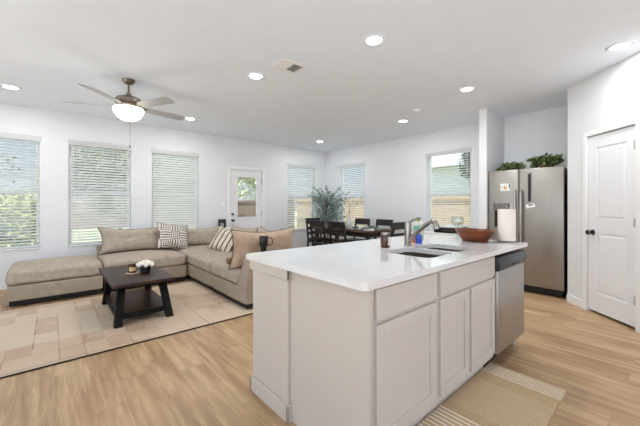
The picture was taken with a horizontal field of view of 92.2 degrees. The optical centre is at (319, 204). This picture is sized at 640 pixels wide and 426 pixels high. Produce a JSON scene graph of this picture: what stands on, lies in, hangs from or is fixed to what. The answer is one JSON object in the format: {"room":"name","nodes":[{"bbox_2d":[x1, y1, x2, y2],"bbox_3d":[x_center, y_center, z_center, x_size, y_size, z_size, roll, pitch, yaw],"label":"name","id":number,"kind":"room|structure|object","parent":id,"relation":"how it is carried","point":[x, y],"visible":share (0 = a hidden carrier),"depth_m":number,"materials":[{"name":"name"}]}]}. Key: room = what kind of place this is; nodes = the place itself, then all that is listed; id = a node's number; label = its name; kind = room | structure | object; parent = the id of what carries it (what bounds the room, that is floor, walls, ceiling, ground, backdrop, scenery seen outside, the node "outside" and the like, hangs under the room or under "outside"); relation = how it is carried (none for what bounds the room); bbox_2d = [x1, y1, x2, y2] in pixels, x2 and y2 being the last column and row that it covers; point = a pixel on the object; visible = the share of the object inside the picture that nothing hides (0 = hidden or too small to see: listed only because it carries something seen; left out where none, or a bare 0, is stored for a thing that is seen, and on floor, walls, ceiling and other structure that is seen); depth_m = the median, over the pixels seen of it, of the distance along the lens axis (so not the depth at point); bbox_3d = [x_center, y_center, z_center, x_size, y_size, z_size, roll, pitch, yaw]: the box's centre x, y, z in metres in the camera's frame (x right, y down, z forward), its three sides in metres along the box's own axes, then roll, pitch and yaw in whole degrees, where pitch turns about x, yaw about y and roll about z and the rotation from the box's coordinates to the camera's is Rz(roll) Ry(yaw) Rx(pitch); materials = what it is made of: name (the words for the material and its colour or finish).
{"room":"open-plan kitchen","nodes":[
{"label":"open-plan kitchen","id":0,"kind":"room"},
{"bbox_2d":[0,103,325,282],"bbox_3d":[-3.051,-0.125,6.006,8.675,2.740,0.140,0,0,-41],"label":"wall","id":1,"kind":"structure","parent":0,"point":[55,128],"depth_m":5.70,"materials":[{"name":"paint"}]},
{"bbox_2d":[0,283,7,289],"bbox_3d":[-3.054,1.192,5.902,8.535,0.105,0.014,0,0,-41],"label":"baseboard","id":2,"kind":"structure","parent":1,"relation":"attached to","point":[3,286],"depth_m":4.51,"materials":[{"name":"paint"}]},
{"bbox_2d":[0,141,39,250],"bbox_3d":[-4.723,-0.195,4.538,0.885,1.740,0.153,0,0,-41],"label":"window","id":3,"kind":"structure","parent":1,"relation":"in","point":[37,144],"depth_m":4.83,"materials":[{"name":"plastic"}]},
{"bbox_2d":[0,132,40,248],"bbox_3d":[-4.695,-0.212,4.505,0.909,1.714,0.079,0,0,-41],"label":"window blind","id":4,"kind":"object","parent":3,"relation":"attached to","point":[7,135],"visible":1,"depth_m":4.65,"materials":[{"name":"plastic"}]},
{"bbox_2d":[69,145,129,246],"bbox_3d":[-3.797,-0.195,5.343,0.880,1.740,0.153,0,0,-41],"label":"window","id":5,"kind":"structure","parent":1,"relation":"in","point":[70,145],"depth_m":5.16,"materials":[{"name":"plastic"}]},
{"bbox_2d":[68,139,131,243],"bbox_3d":[-3.769,-0.212,5.311,0.904,1.714,0.079,0,0,-41],"label":"window blind","id":6,"kind":"object","parent":5,"relation":"attached to","point":[78,143],"visible":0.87,"depth_m":5.27,"materials":[{"name":"plastic"}]},
{"bbox_2d":[152,155,196,227],"bbox_3d":[-2.878,-0.195,6.142,0.875,1.740,0.153,0,0,-41],"label":"window","id":7,"kind":"structure","parent":1,"relation":"in","point":[152,155],"depth_m":6.29,"materials":[{"name":"plastic"}]},
{"bbox_2d":[151,148,199,228],"bbox_3d":[-2.850,-0.212,6.109,0.899,1.714,0.079,0,0,-41],"label":"window blind","id":8,"kind":"object","parent":7,"relation":"attached to","point":[186,207],"visible":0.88,"depth_m":6.10,"materials":[{"name":"plastic"}]},
{"bbox_2d":[228,166,264,231],"bbox_3d":[-1.707,0.190,7.127,0.935,2.110,0.172,0,0,-41],"label":"door","id":9,"kind":"structure","parent":1,"relation":"in","point":[256,221],"depth_m":7.09,"materials":[{"name":"paint"}]},
{"bbox_2d":[294,169,314,230],"bbox_3d":[-0.510,-0.195,8.200,0.930,1.740,0.153,0,0,-41],"label":"window","id":10,"kind":"structure","parent":1,"relation":"in","point":[312,169],"depth_m":8.50,"materials":[{"name":"plastic"}]},
{"bbox_2d":[288,163,315,229],"bbox_3d":[-0.482,-0.212,8.168,0.954,1.714,0.079,0,0,-41],"label":"window blind","id":11,"kind":"object","parent":10,"relation":"attached to","point":[290,165],"visible":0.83,"depth_m":8.14,"materials":[{"name":"plastic"}]},
{"bbox_2d":[253,270,290,404],"bbox_3d":[0.464,0.803,2.599,2.070,0.884,0.405,0,0,-41],"label":"wall","id":12,"kind":"structure","parent":0,"point":[271,294],"depth_m":1.90,"materials":[{"name":"paint"}]},
{"bbox_2d":[250,374,291,423],"bbox_3d":[0.458,1.195,2.595,2.084,0.100,0.433,0,0,-41],"label":"baseboard","id":13,"kind":"structure","parent":12,"relation":"attached to","point":[268,397],"depth_m":1.87,"materials":[{"name":"paint"}]},
{"bbox_2d":[250,260,291,280],"bbox_3d":[0.456,0.396,2.593,2.090,0.069,0.441,0,0,-41],"label":"trim","id":14,"kind":"structure","parent":12,"relation":"attached to","point":[283,274],"depth_m":1.87,"materials":[{"name":"paint"}]},
{"bbox_2d":[246,234,527,290],"bbox_3d":[0.658,0.344,2.383,2.170,0.032,1.057,0,0,-41],"label":"countertop","id":15,"kind":"structure","parent":12,"relation":"on","point":[364,265],"depth_m":1.89,"materials":[{"name":"white stone"}]},
{"bbox_2d":[381,232,389,247],"bbox_3d":[0.508,0.271,2.389,0.075,0.114,0.075,0,0,-41],"label":"jar candle","id":16,"kind":"object","parent":15,"relation":"on","point":[385,236],"visible":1,"depth_m":2.36,"materials":[{"name":"orange glass"}]},
{"bbox_2d":[413,219,423,240],"bbox_3d":[0.898,0.220,2.808,0.104,0.217,0.065,0,0,4],"label":"dish soap bottle","id":17,"kind":"object","parent":15,"relation":"on","point":[418,223],"visible":0.51,"depth_m":2.79,"materials":[{"name":"plastic"}]},
{"bbox_2d":[415,233,421,243],"bbox_3d":[0.843,0.278,2.627,0.052,0.101,0.048,0,0,-41],"label":"dish soap bottle","id":18,"kind":"object","parent":15,"relation":"on","point":[418,239],"visible":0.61,"depth_m":2.61,"materials":[{"name":"blue plastic"}]},
{"bbox_2d":[404,217,438,245],"bbox_3d":[0.785,0.210,2.375,0.077,0.237,0.318,0,0,-36],"label":"kitchen faucet","id":19,"kind":"object","parent":15,"relation":"on","point":[408,237],"visible":0.98,"depth_m":2.43,"materials":[{"name":"silver metal"}]},
{"bbox_2d":[397,248,461,257],"bbox_3d":[0.817,0.448,2.257,0.741,0.174,0.401,0,0,-41],"label":"sink","id":20,"kind":"object","parent":15,"relation":"in","point":[416,254],"visible":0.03,"depth_m":2.35,"materials":[{"name":"silver metal"}]},
{"bbox_2d":[455,228,495,241],"bbox_3d":[1.408,0.276,2.801,0.332,0.104,0.332,0,0,-41],"label":"wooden bowl","id":21,"kind":"object","parent":15,"relation":"on","point":[466,234],"visible":1,"depth_m":2.70,"materials":[{"name":"brown wood"}]},
{"bbox_2d":[496,204,518,242],"bbox_3d":[1.655,0.160,2.730,0.160,0.336,0.160,0,0,-41],"label":"towel stand","id":22,"kind":"object","parent":15,"relation":"on","point":[506,217],"visible":0.99,"depth_m":2.68,"materials":[{"name":"white paper"}]},
{"bbox_2d":[0,0,639,151],"bbox_3d":[-0.023,-1.595,2.465,9.000,0.200,9.750,0,0,-41],"label":"ceiling","id":23,"kind":"structure","parent":0,"point":[519,57],"depth_m":3.19,"materials":[{"name":"paint"}]},
{"bbox_2d":[0,84,21,90],"bbox_3d":[-3.915,-1.490,3.902,0.206,0.008,0.206,0,0,-41],"label":"recessed light","id":24,"kind":"object","parent":23,"relation":"in","point":[7,86],"visible":1,"depth_m":3.90,"materials":[{"name":"paint"}]},
{"bbox_2d":[60,78,184,147],"bbox_3d":[-2.289,-1.087,3.723,1.299,0.813,1.292,0,0,-41],"label":"ceiling fan","id":25,"kind":"object","parent":23,"relation":"hanging from","point":[127,108],"visible":1,"depth_m":3.58,"materials":[{"name":"silver metal"}]},
{"bbox_2d":[185,117,195,120],"bbox_3d":[-2.247,-1.490,5.324,0.206,0.008,0.206,0,0,-41],"label":"recessed light","id":26,"kind":"object","parent":23,"relation":"in","point":[186,118],"visible":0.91,"depth_m":5.31,"materials":[{"name":"paint"}]},
{"bbox_2d":[247,72,264,79],"bbox_3d":[-0.742,-1.490,3.570,0.206,0.008,0.206,0,0,-41],"label":"recessed light","id":27,"kind":"object","parent":23,"relation":"in","point":[253,75],"visible":1,"depth_m":3.56,"materials":[{"name":"paint"}]},
{"bbox_2d":[272,58,306,73],"bbox_3d":[-0.328,-1.488,3.312,0.300,0.013,0.230,0,0,-41],"label":"ceiling vent","id":28,"kind":"object","parent":23,"relation":"in","point":[287,65],"visible":1,"depth_m":3.30,"materials":[{"name":"metal"}]},
{"bbox_2d":[363,34,385,46],"bbox_3d":[0.489,-1.490,2.791,0.206,0.008,0.206,0,0,-41],"label":"recessed light","id":29,"kind":"object","parent":23,"relation":"in","point":[371,40],"visible":1,"depth_m":2.78,"materials":[{"name":"paint"}]},
{"bbox_2d":[397,119,408,122],"bbox_3d":[1.477,-1.490,5.482,0.206,0.008,0.206,0,0,-41],"label":"recessed light","id":30,"kind":"object","parent":23,"relation":"in","point":[403,120],"visible":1,"depth_m":5.48,"materials":[{"name":"paint"}]},
{"bbox_2d":[458,86,475,91],"bbox_3d":[1.894,-1.490,3.970,0.206,0.008,0.206,0,0,-41],"label":"recessed light","id":31,"kind":"object","parent":23,"relation":"in","point":[467,88],"visible":1,"depth_m":3.96,"materials":[{"name":"paint"}]},
{"bbox_2d":[605,40,635,51],"bbox_3d":[2.821,-1.490,2.896,0.206,0.008,0.206,0,0,-41],"label":"recessed light","id":32,"kind":"object","parent":23,"relation":"in","point":[619,46],"visible":1,"depth_m":2.89,"materials":[{"name":"paint"}]},
{"bbox_2d":[0,277,639,425],"bbox_3d":[-0.008,1.305,2.524,8.700,0.120,9.420,0,0,-41],"label":"floor","id":33,"kind":"structure","parent":0,"point":[200,376],"depth_m":2.24,"materials":[{"name":"brown wood"}]},
{"bbox_2d":[5,255,102,305],"bbox_3d":[-3.695,0.998,4.337,0.974,0.467,0.930,0,0,-41],"label":"ottoman","id":34,"kind":"object","parent":33,"relation":"on","point":[37,280],"visible":0.98,"depth_m":4.00,"materials":[{"name":"fabric"}]},
{"bbox_2d":[5,255,102,285],"bbox_3d":[-3.696,0.876,4.338,0.972,0.222,0.927,0,0,-41],"label":"seat cushion","id":35,"kind":"object","parent":34,"relation":"on","point":[48,271],"depth_m":4.04,"materials":[{"name":"fabric"}]},
{"bbox_2d":[0,281,252,378],"bbox_3d":[-2.868,1.238,2.996,4.016,0.013,1.974,0,0,-41],"label":"area rug","id":36,"kind":"object","parent":33,"relation":"on","point":[32,338],"visible":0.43,"depth_m":3.15,"materials":[{"name":"beige fabric"}]},
{"bbox_2d":[99,265,174,328],"bbox_3d":[-2.185,1.011,3.626,0.581,0.442,1.140,0,0,-41],"label":"coffee table","id":37,"kind":"object","parent":36,"relation":"on","point":[123,304],"visible":0.87,"depth_m":3.41,"materials":[{"name":"brown wood"}]},
{"bbox_2d":[126,263,138,273],"bbox_3d":[-2.175,0.738,3.569,0.134,0.105,0.134,0,0,-41],"label":"jar candle","id":38,"kind":"object","parent":37,"relation":"on","point":[132,268],"visible":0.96,"depth_m":3.53,"materials":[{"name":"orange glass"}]},
{"bbox_2d":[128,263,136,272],"bbox_3d":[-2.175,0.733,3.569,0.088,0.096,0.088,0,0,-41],"label":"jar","id":39,"kind":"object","parent":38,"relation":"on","point":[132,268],"depth_m":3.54,"materials":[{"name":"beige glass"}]},
{"bbox_2d":[106,288,163,313],"bbox_3d":[-2.179,1.123,3.638,0.485,0.020,0.950,0,0,-41],"label":"shelf","id":40,"kind":"object","parent":37,"relation":"attached to","point":[145,300],"depth_m":3.52,"materials":[{"name":"brown wood"}]},
{"bbox_2d":[136,260,153,273],"bbox_3d":[-2.038,0.714,3.587,0.185,0.152,0.178,0,0,-41],"label":"flower pot","id":41,"kind":"object","parent":37,"relation":"on","point":[147,264],"visible":1,"depth_m":3.55,"materials":[{"name":"black plastic"}]},
{"bbox_2d":[211,255,252,308],"bbox_3d":[-0.852,0.906,4.288,0.979,0.650,1.056,0,0,-41],"label":"sofa section","id":42,"kind":"object","parent":36,"relation":"on","point":[236,285],"visible":0.26,"depth_m":3.81,"materials":[{"name":"fabric"}]},
{"bbox_2d":[211,260,241,283],"bbox_3d":[-0.974,0.875,4.314,0.828,0.224,0.852,0,0,-41],"label":"seat cushion","id":43,"kind":"object","parent":42,"relation":"on","point":[219,269],"depth_m":4.03,"materials":[{"name":"fabric"}]},
{"bbox_2d":[228,226,294,269],"bbox_3d":[-0.743,0.547,4.087,0.986,0.505,0.225,0,0,-44],"label":"cushion","id":44,"kind":"object","parent":42,"relation":"on","point":[244,242],"visible":0.66,"depth_m":3.87,"materials":[{"name":"beige fabric"}]},
{"bbox_2d":[259,235,272,251],"bbox_3d":[-0.674,0.479,3.803,0.158,0.198,0.108,0,0,23],"label":"mug","id":45,"kind":"object","parent":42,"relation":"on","point":[263,240],"visible":0.9,"depth_m":3.77,"materials":[{"name":"black ceramic"}]},
{"bbox_2d":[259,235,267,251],"bbox_3d":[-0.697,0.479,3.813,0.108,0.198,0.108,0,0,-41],"label":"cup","id":46,"kind":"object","parent":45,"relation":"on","point":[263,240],"depth_m":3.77,"materials":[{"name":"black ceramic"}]},
{"bbox_2d":[259,226,280,231],"bbox_3d":[-0.770,0.569,4.603,0.225,0.462,0.607,0,0,-39],"label":"cushion","id":47,"kind":"object","parent":42,"relation":"on","point":[261,229],"visible":0.09,"depth_m":4.73,"materials":[{"name":"fabric"}]},
{"bbox_2d":[97,245,186,290],"bbox_3d":[-2.969,0.947,5.101,1.128,0.568,1.130,0,0,-41],"label":"sofa section","id":48,"kind":"object","parent":33,"relation":"on","point":[171,261],"visible":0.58,"depth_m":4.86,"materials":[{"name":"fabric"}]},
{"bbox_2d":[97,227,170,254],"bbox_3d":[-3.152,0.577,5.280,1.086,0.446,0.288,0,0,-39],"label":"cushion","id":49,"kind":"object","parent":48,"relation":"on","point":[113,240],"visible":0.76,"depth_m":5.11,"materials":[{"name":"fabric"}]},
{"bbox_2d":[97,249,185,267],"bbox_3d":[-2.920,0.875,5.046,1.127,0.224,0.979,0,0,-41],"label":"seat cushion","id":50,"kind":"object","parent":48,"relation":"on","point":[162,258],"depth_m":4.83,"materials":[{"name":"fabric"}]},
{"bbox_2d":[171,245,214,277],"bbox_3d":[-2.195,0.947,5.822,0.991,0.569,1.056,0,0,-41],"label":"sofa corner section","id":51,"kind":"object","parent":33,"relation":"on","point":[199,248],"visible":0.09,"depth_m":5.41,"materials":[{"name":"fabric"}]},
{"bbox_2d":[157,222,188,248],"bbox_3d":[-2.610,0.554,5.478,0.262,0.515,0.603,0,0,45],"label":"throw pillow","id":52,"kind":"object","parent":51,"relation":"on","point":[169,236],"visible":1,"depth_m":5.40,"materials":[{"name":"white fabric"}]},
{"bbox_2d":[172,245,214,262],"bbox_3d":[-2.203,0.875,5.721,0.844,0.224,0.907,0,0,-41],"label":"seat cushion","id":53,"kind":"object","parent":51,"relation":"on","point":[199,248],"depth_m":5.42,"materials":[{"name":"fabric"}]},
{"bbox_2d":[187,225,221,245],"bbox_3d":[-2.377,0.601,5.987,1.019,0.424,0.274,0,0,-45],"label":"cushion","id":54,"kind":"object","parent":51,"relation":"on","point":[195,237],"visible":0.48,"depth_m":5.94,"materials":[{"name":"fabric"}]},
{"bbox_2d":[188,250,231,289],"bbox_3d":[-1.521,0.947,5.058,0.976,0.569,0.976,0,0,-41],"label":"sofa section","id":55,"kind":"object","parent":33,"relation":"on","point":[199,266],"visible":0.38,"depth_m":4.72,"materials":[{"name":"fabric"}]},
{"bbox_2d":[188,250,231,272],"bbox_3d":[-1.578,0.876,5.008,0.823,0.227,0.974,0,0,-41],"label":"seat cushion","id":56,"kind":"object","parent":55,"relation":"on","point":[201,262],"depth_m":4.75,"materials":[{"name":"fabric"}]},
{"bbox_2d":[207,226,232,251],"bbox_3d":[-1.595,0.605,5.201,0.555,0.486,0.292,0,0,16],"label":"throw pillow","id":57,"kind":"object","parent":55,"relation":"on","point":[222,241],"visible":0.69,"depth_m":5.12,"materials":[{"name":"white fabric"}]},
{"bbox_2d":[231,224,258,231],"bbox_3d":[-1.319,0.575,5.216,0.239,0.450,0.938,0,0,-42],"label":"cushion","id":58,"kind":"object","parent":55,"relation":"on","point":[233,227],"visible":0.17,"depth_m":5.09,"materials":[{"name":"fabric"}]},
{"bbox_2d":[305,218,332,246],"bbox_3d":[-0.024,0.780,7.314,0.440,0.933,0.491,0,0,-41],"label":"dining chair","id":59,"kind":"object","parent":33,"relation":"on","point":[306,219],"visible":0.38,"depth_m":7.32,"materials":[{"name":"brown wood"}]},
{"bbox_2d":[309,220,337,245],"bbox_3d":[0.101,0.780,6.368,0.491,0.933,0.440,0,0,-41],"label":"dining chair","id":60,"kind":"object","parent":33,"relation":"on","point":[313,223],"visible":0.48,"depth_m":6.25,"materials":[{"name":"brown wood"}]},
{"bbox_2d":[308,185,349,236],"bbox_3d":[0.169,0.362,8.009,0.950,1.765,1.018,0,0,-23],"label":"tree","id":61,"kind":"object","parent":33,"relation":"on","point":[328,208],"visible":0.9,"depth_m":7.93,"materials":[{"name":"green plant"}]},
{"bbox_2d":[328,221,346,243],"bbox_3d":[0.475,0.780,5.938,0.491,0.933,0.440,0,0,-41],"label":"dining chair","id":62,"kind":"object","parent":33,"relation":"on","point":[331,225],"visible":0.3,"depth_m":5.79,"materials":[{"name":"wood"}]},
{"bbox_2d":[312,226,391,242],"bbox_3d":[0.650,0.868,6.554,0.820,0.755,1.680,0,0,-41],"label":"dining table","id":63,"kind":"object","parent":33,"relation":"on","point":[367,235],"visible":0.37,"depth_m":6.02,"materials":[{"name":"brown wood"}]},
{"bbox_2d":[346,194,363,227],"bbox_3d":[0.696,0.133,6.557,0.354,0.714,0.470,0,0,-41],"label":"vase","id":64,"kind":"object","parent":63,"relation":"on","point":[348,222],"visible":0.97,"depth_m":6.47,"materials":[{"name":"grey ceramic"}]},
{"bbox_2d":[342,218,369,241],"bbox_3d":[0.823,0.780,7.049,0.491,0.933,0.440,0,0,-41],"label":"dining chair","id":65,"kind":"object","parent":33,"relation":"on","point":[357,220],"visible":0.35,"depth_m":7.14,"materials":[{"name":"brown wood"}]},
{"bbox_2d":[291,272,436,425],"bbox_3d":[0.249,0.803,1.754,0.597,0.884,0.588,0,0,-41],"label":"base cabinet","id":66,"kind":"object","parent":33,"relation":"on","point":[404,314],"depth_m":1.52,"materials":[{"name":"paint"}]},
{"bbox_2d":[374,219,392,238],"bbox_3d":[1.236,0.780,6.574,0.491,0.933,0.440,0,0,-41],"label":"dining chair","id":67,"kind":"object","parent":33,"relation":"on","point":[383,222],"visible":0.17,"depth_m":6.70,"materials":[{"name":"brown wood"}]},
{"bbox_2d":[391,222,403,236],"bbox_3d":[1.333,0.780,5.829,0.440,0.933,0.491,0,0,-41],"label":"dining chair","id":68,"kind":"object","parent":33,"relation":"on","point":[396,225],"visible":0.1,"depth_m":5.60,"materials":[{"name":"brown wood"}]},
{"bbox_2d":[424,231,459,236],"bbox_3d":[2.420,0.882,5.787,0.385,0.725,0.860,0,0,-41],"label":"base cabinet","id":69,"kind":"object","parent":33,"relation":"on","point":[425,232],"visible":0.18,"depth_m":5.71,"materials":[{"name":"white wood"}]},
{"bbox_2d":[434,225,466,233],"bbox_3d":[2.457,0.451,5.746,0.312,0.135,0.550,0,0,-41],"label":"record player","id":70,"kind":"object","parent":69,"relation":"on","point":[442,228],"visible":0.73,"depth_m":5.66},
{"bbox_2d":[424,248,494,417],"bbox_3d":[0.793,0.803,2.224,0.836,0.884,0.584,0,0,-41],"label":"base cabinet","id":71,"kind":"object","parent":33,"relation":"on","point":[465,300],"visible":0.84,"depth_m":1.95,"materials":[{"name":"paint"}]},
{"bbox_2d":[417,363,565,425],"bbox_3d":[1.058,1.238,1.858,1.115,0.012,0.475,0,0,-41],"label":"kitchen mat","id":72,"kind":"object","parent":33,"relation":"on","point":[496,395],"visible":1,"depth_m":1.91,"materials":[{"name":"beige fabric"}]},
{"bbox_2d":[483,249,526,366],"bbox_3d":[1.360,0.807,2.678,0.604,0.875,0.602,0,0,-41],"label":"dishwasher","id":73,"kind":"object","parent":33,"relation":"on","point":[509,266],"visible":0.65,"depth_m":2.42,"materials":[{"name":"silver metal"}]},
{"bbox_2d":[489,166,567,297],"bbox_3d":[3.156,0.362,4.625,0.768,1.765,0.930,0,0,-41],"label":"refrigerator","id":74,"kind":"object","parent":33,"relation":"on","point":[544,226],"visible":0.58,"depth_m":4.27,"materials":[{"name":"silver metal"}]},
{"bbox_2d":[500,183,509,190],"bbox_3d":[2.763,-0.265,4.591,0.005,0.110,0.135,0,0,-41],"label":"photo card","id":75,"kind":"object","parent":74,"relation":"attached to","point":[503,187],"visible":1,"depth_m":4.59,"materials":[{"name":"white paper"}]},
{"bbox_2d":[495,161,525,170],"bbox_3d":[2.950,-0.595,4.715,0.364,0.175,0.391,0,0,3],"label":"ivy plant","id":76,"kind":"object","parent":74,"relation":"on","point":[514,165],"visible":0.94,"depth_m":4.67,"materials":[{"name":"green plant"}]},
{"bbox_2d":[528,172,530,201],"bbox_3d":[2.956,-0.254,4.353,0.026,0.423,0.041,0,0,-41],"label":"strap","id":77,"kind":"object","parent":74,"relation":"hanging from","point":[529,173],"visible":1,"depth_m":4.35,"materials":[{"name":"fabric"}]},
{"bbox_2d":[526,203,534,208],"bbox_3d":[2.970,0.010,4.351,0.006,0.081,0.120,0,0,-41],"label":"paper note","id":78,"kind":"object","parent":74,"relation":"attached to","point":[531,205],"visible":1,"depth_m":4.35,"materials":[{"name":"white paper"}]},
{"bbox_2d":[526,153,564,167],"bbox_3d":[3.221,-0.619,4.421,0.447,0.223,0.359,0,0,26],"label":"ivy plant","id":79,"kind":"object","parent":74,"relation":"on","point":[550,160],"visible":0.98,"depth_m":4.34,"materials":[{"name":"green plant"}]},
{"bbox_3d":[-2.000,0.865,6.546,0.230,0.760,0.385,0,0,-41],"label":"side table","id":80,"kind":"object","parent":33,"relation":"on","visible":0},
{"bbox_2d":[218,219,225,226],"bbox_3d":[-2.102,0.395,6.610,0.150,0.179,0.085,0,0,-41],"label":"speaker","id":81,"kind":"object","parent":80,"relation":"on","point":[222,222],"visible":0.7,"depth_m":6.57},
{"bbox_2d":[326,105,567,242],"bbox_3d":[2.090,-0.125,6.597,0.140,2.740,5.715,0,0,-41],"label":"wall","id":82,"kind":"structure","parent":0,"point":[396,176],"depth_m":6.50,"materials":[{"name":"paint"}]},
{"bbox_2d":[341,168,363,221],"bbox_3d":[0.849,-0.195,8.006,0.153,1.740,0.890,0,0,-41],"label":"window","id":83,"kind":"structure","parent":82,"relation":"in","point":[342,169],"depth_m":8.35,"materials":[{"name":"plastic"}]},
{"bbox_2d":[338,162,363,225],"bbox_3d":[0.817,-0.222,7.978,0.079,1.694,0.914,0,0,-41],"label":"window blind","id":84,"kind":"object","parent":83,"relation":"attached to","point":[359,163],"visible":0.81,"depth_m":7.94,"materials":[{"name":"plastic"}]},
{"bbox_2d":[429,152,470,228],"bbox_3d":[2.535,-0.195,6.066,0.153,1.740,0.890,0,0,-41],"label":"window","id":85,"kind":"structure","parent":82,"relation":"in","point":[430,158],"depth_m":6.39,"materials":[{"name":"plastic"}]},
{"bbox_2d":[425,147,470,230],"bbox_3d":[2.503,-0.272,6.038,0.079,1.594,0.914,0,0,-41],"label":"window blind","id":86,"kind":"object","parent":85,"relation":"attached to","point":[468,149],"visible":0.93,"depth_m":6.01,"materials":[{"name":"plastic"}]},
{"bbox_2d":[479,108,503,228],"bbox_3d":[2.829,-0.125,5.056,0.765,2.740,0.110,0,0,-41],"label":"wall","id":87,"kind":"structure","parent":0,"point":[491,124],"depth_m":4.83,"materials":[{"name":"paint"}]},
{"bbox_2d":[568,52,639,310],"bbox_3d":[3.342,-0.125,3.658,0.521,2.740,2.108,0,0,22],"label":"wall","id":88,"kind":"structure","parent":0,"point":[610,96],"depth_m":3.65,"materials":[{"name":"paint"}]},
{"bbox_2d":[567,294,582,308],"bbox_3d":[3.129,1.192,3.292,0.014,0.105,1.340,0,0,4],"label":"baseboard","id":89,"kind":"structure","parent":88,"relation":"attached to","point":[571,299],"depth_m":3.81,"materials":[{"name":"paint"}]},
{"bbox_2d":[583,116,639,332],"bbox_3d":[3.128,0.193,3.334,0.105,2.105,0.721,0,0,4],"label":"door","id":90,"kind":"structure","parent":88,"relation":"in","point":[613,232],"depth_m":3.30,"materials":[{"name":"paint"}]},
{"label":"outside","id":91,"kind":"structure","parent":0,"visible":0},
{"bbox_2d":[2,212,296,245],"bbox_3d":[-9.348,1.605,18.375,70.000,0.120,80.000,0,0,-41],"label":"lawn","id":92,"kind":"structure","parent":91,"point":[294,212],"depth_m":16.70,"materials":[{"name":"green plant"}]},
{"bbox_2d":[0,151,20,188],"bbox_3d":[-10.142,-0.849,8.201,3.132,4.791,2.039,0,0,-41],"label":"tree","id":93,"kind":"object","parent":92,"relation":"on","point":[3,151],"visible":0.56,"depth_m":8.86,"materials":[{"name":"green plant"}]},
{"bbox_2d":[0,190,35,246],"bbox_3d":[-7.518,0.577,6.901,3.035,2.057,2.056,0,0,-41],"label":"shrub","id":94,"kind":"object","parent":92,"relation":"on","point":[7,190],"visible":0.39,"depth_m":6.97,"materials":[{"name":"green plant"}]},
{"bbox_2d":[2,202,194,227],"bbox_3d":[-17.792,0.631,16.504,22.800,1.788,0.056,0,0,-41],"label":"wooden fence","id":95,"kind":"object","parent":92,"relation":"on","point":[2,202],"visible":0.04,"depth_m":19.71,"materials":[{"name":"beige wood"}]},
{"bbox_2d":[72,145,176,228],"bbox_3d":[-6.696,-0.596,10.287,3.589,4.285,2.660,0,0,-41],"label":"tree","id":96,"kind":"object","parent":92,"relation":"on","point":[72,145],"visible":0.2,"depth_m":9.50,"materials":[{"name":"green plant"}]},
{"bbox_2d":[154,154,194,219],"bbox_3d":[-8.231,-0.801,16.138,4.373,4.694,2.748,0,0,-41],"label":"tree","id":97,"kind":"object","parent":92,"relation":"on","point":[163,154],"visible":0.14,"depth_m":16.23,"materials":[{"name":"green plant"}]},
{"bbox_2d":[238,177,255,199],"bbox_3d":[-4.429,-1.780,23.357,4.401,6.653,5.143,0,0,26],"label":"tree","id":98,"kind":"object","parent":92,"relation":"on","point":[251,180],"visible":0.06,"depth_m":22.60,"materials":[{"name":"green plant"}]},
{"bbox_2d":[238,200,293,226],"bbox_3d":[-5.162,0.621,19.462,0.056,1.808,11.850,0,0,-41],"label":"wooden fence","id":99,"kind":"object","parent":92,"relation":"on","point":[246,208],"visible":0.09,"depth_m":18.38,"materials":[{"name":"beige wood"}]},
{"bbox_2d":[295,196,469,229],"bbox_3d":[3.416,0.606,9.594,0.056,1.838,14.000,0,0,-41],"label":"wooden fence","id":100,"kind":"object","parent":92,"relation":"on","point":[433,200],"visible":0.03,"depth_m":9.36,"materials":[{"name":"beige wood"}]},
{"bbox_2d":[432,152,469,193],"bbox_3d":[11.633,-1.105,11.768,8.000,5.300,15.300,0,0,-41],"label":"house","id":101,"kind":"structure","parent":92,"relation":"on","point":[441,160],"depth_m":13.42,"materials":[{"name":"white"}]},
{"bbox_2d":[458,152,469,182],"bbox_3d":[5.239,-0.382,10.093,1.306,3.857,1.416,0,0,-25],"label":"tree","id":102,"kind":"object","parent":92,"relation":"on","point":[463,154],"visible":0.14,"depth_m":10.30,"materials":[{"name":"green plant"}]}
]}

